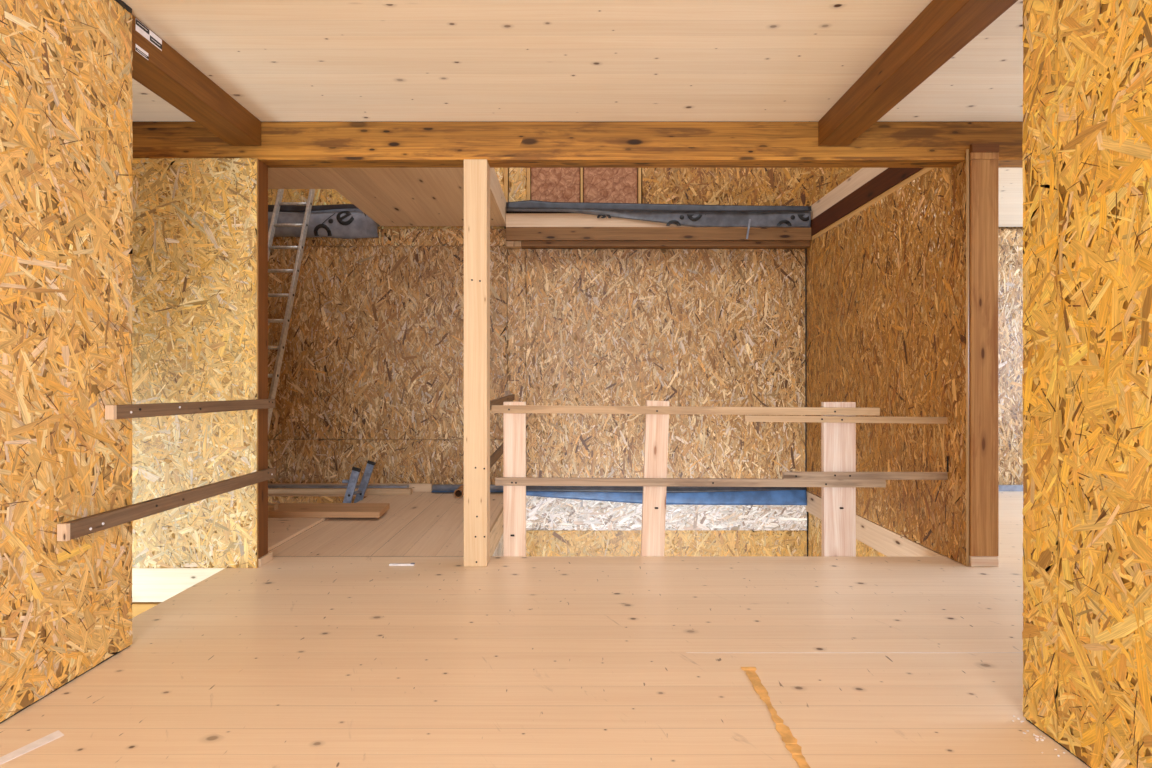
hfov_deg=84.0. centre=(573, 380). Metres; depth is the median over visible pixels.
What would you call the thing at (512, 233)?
wooden beam
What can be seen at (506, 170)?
stud
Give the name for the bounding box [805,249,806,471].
trim
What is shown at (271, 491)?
batten
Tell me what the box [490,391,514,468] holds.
guard railing
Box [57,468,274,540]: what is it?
guard rail
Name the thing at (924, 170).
trim
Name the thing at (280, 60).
ceiling
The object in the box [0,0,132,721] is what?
wall
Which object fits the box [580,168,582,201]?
stud
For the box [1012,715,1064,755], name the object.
crumbs
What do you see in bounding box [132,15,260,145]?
joist
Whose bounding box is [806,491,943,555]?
trim
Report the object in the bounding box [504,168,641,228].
wall
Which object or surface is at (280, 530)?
panel
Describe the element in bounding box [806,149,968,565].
wall
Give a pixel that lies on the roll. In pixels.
(436, 487)
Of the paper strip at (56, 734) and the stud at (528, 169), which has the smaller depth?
the paper strip at (56, 734)
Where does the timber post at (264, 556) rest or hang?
on the floor
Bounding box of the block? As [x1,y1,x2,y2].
[268,504,277,510]
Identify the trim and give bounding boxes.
[115,0,131,13]
[490,507,502,555]
[506,211,571,212]
[506,213,689,226]
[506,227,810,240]
[506,241,521,248]
[521,241,809,248]
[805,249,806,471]
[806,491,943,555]
[810,168,932,240]
[811,168,886,219]
[811,168,922,235]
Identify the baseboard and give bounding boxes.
[0,646,129,723]
[999,485,1022,490]
[1026,719,1090,767]
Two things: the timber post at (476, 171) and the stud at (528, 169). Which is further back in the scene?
the stud at (528, 169)
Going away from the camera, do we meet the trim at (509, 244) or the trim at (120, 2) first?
the trim at (120, 2)
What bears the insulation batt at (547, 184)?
on the trim
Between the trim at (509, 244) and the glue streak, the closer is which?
the glue streak
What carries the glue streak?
on the floor
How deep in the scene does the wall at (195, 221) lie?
3.73 m
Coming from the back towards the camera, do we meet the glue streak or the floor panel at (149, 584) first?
the floor panel at (149, 584)
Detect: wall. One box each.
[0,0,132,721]
[132,158,257,617]
[268,168,1022,228]
[268,229,1022,555]
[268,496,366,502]
[493,534,502,555]
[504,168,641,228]
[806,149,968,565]
[1022,0,1151,767]
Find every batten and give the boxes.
[268,483,432,491]
[268,488,411,494]
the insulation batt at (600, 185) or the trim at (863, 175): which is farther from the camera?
the insulation batt at (600, 185)
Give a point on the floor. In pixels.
(286, 661)
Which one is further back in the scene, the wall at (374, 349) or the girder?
the wall at (374, 349)
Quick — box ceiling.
[122,0,1022,226]
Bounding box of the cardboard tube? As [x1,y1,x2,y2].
[454,485,463,497]
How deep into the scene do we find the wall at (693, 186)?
6.42 m
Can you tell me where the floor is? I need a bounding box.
[0,491,1089,767]
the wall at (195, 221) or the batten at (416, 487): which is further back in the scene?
the batten at (416, 487)
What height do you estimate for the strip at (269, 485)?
0.073 m
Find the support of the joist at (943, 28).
attached to the ceiling
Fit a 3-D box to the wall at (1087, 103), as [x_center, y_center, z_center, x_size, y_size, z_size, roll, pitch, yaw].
[1.458,-0.213,0.970,0.022,2.594,2.200,0,0,0]
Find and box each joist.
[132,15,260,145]
[818,0,1017,145]
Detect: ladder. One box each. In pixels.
[268,189,314,431]
[342,460,375,502]
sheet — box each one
[268,204,379,238]
[506,200,811,238]
[526,486,806,504]
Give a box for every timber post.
[258,159,272,566]
[464,159,489,566]
[969,144,998,566]
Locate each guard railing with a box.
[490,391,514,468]
[492,400,948,555]
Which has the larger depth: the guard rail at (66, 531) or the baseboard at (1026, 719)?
the guard rail at (66, 531)
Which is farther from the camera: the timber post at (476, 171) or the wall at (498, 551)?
the wall at (498, 551)
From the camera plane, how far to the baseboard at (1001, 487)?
6.32 m
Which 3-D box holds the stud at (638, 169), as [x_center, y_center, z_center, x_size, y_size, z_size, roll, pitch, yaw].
[0.657,-2.617,6.450,0.029,1.786,0.116,0,0,0]
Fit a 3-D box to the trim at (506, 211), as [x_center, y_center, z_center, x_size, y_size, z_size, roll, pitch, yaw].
[0.796,-1.657,6.298,2.917,0.055,0.095,0,0,0]
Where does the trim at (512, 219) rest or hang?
attached to the wall at (374, 349)
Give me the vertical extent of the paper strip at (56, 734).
0.001 m
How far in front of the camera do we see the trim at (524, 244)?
6.23 m
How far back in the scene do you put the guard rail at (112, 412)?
2.91 m
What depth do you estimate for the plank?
5.04 m
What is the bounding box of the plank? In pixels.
[268,503,389,517]
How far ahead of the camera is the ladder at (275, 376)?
5.77 m
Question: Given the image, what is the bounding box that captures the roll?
[432,484,502,491]
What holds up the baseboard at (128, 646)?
attached to the wall at (66, 93)
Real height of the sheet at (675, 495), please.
0.193 m
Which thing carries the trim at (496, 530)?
attached to the wall at (498, 551)
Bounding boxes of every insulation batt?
[531,168,579,201]
[583,168,636,202]
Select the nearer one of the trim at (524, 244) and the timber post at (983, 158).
the timber post at (983, 158)
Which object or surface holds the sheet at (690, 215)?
attached to the wall at (374, 349)
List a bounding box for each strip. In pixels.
[0,730,63,764]
[268,484,408,487]
[389,563,414,565]
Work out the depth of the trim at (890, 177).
5.10 m
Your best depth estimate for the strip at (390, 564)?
3.77 m
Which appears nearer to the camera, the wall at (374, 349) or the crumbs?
the crumbs
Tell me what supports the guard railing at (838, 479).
attached to the floor
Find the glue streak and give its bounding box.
[741,667,809,767]
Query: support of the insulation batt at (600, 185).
on the trim
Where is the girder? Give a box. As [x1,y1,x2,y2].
[132,122,1022,167]
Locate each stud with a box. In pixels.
[504,168,508,201]
[527,168,530,199]
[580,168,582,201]
[637,168,640,202]
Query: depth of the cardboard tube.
6.01 m
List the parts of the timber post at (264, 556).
post, sole plate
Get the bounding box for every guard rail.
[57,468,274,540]
[105,399,274,419]
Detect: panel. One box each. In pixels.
[132,568,224,601]
[268,518,327,550]
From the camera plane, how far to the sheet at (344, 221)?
6.25 m
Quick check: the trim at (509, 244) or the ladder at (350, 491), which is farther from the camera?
the trim at (509, 244)

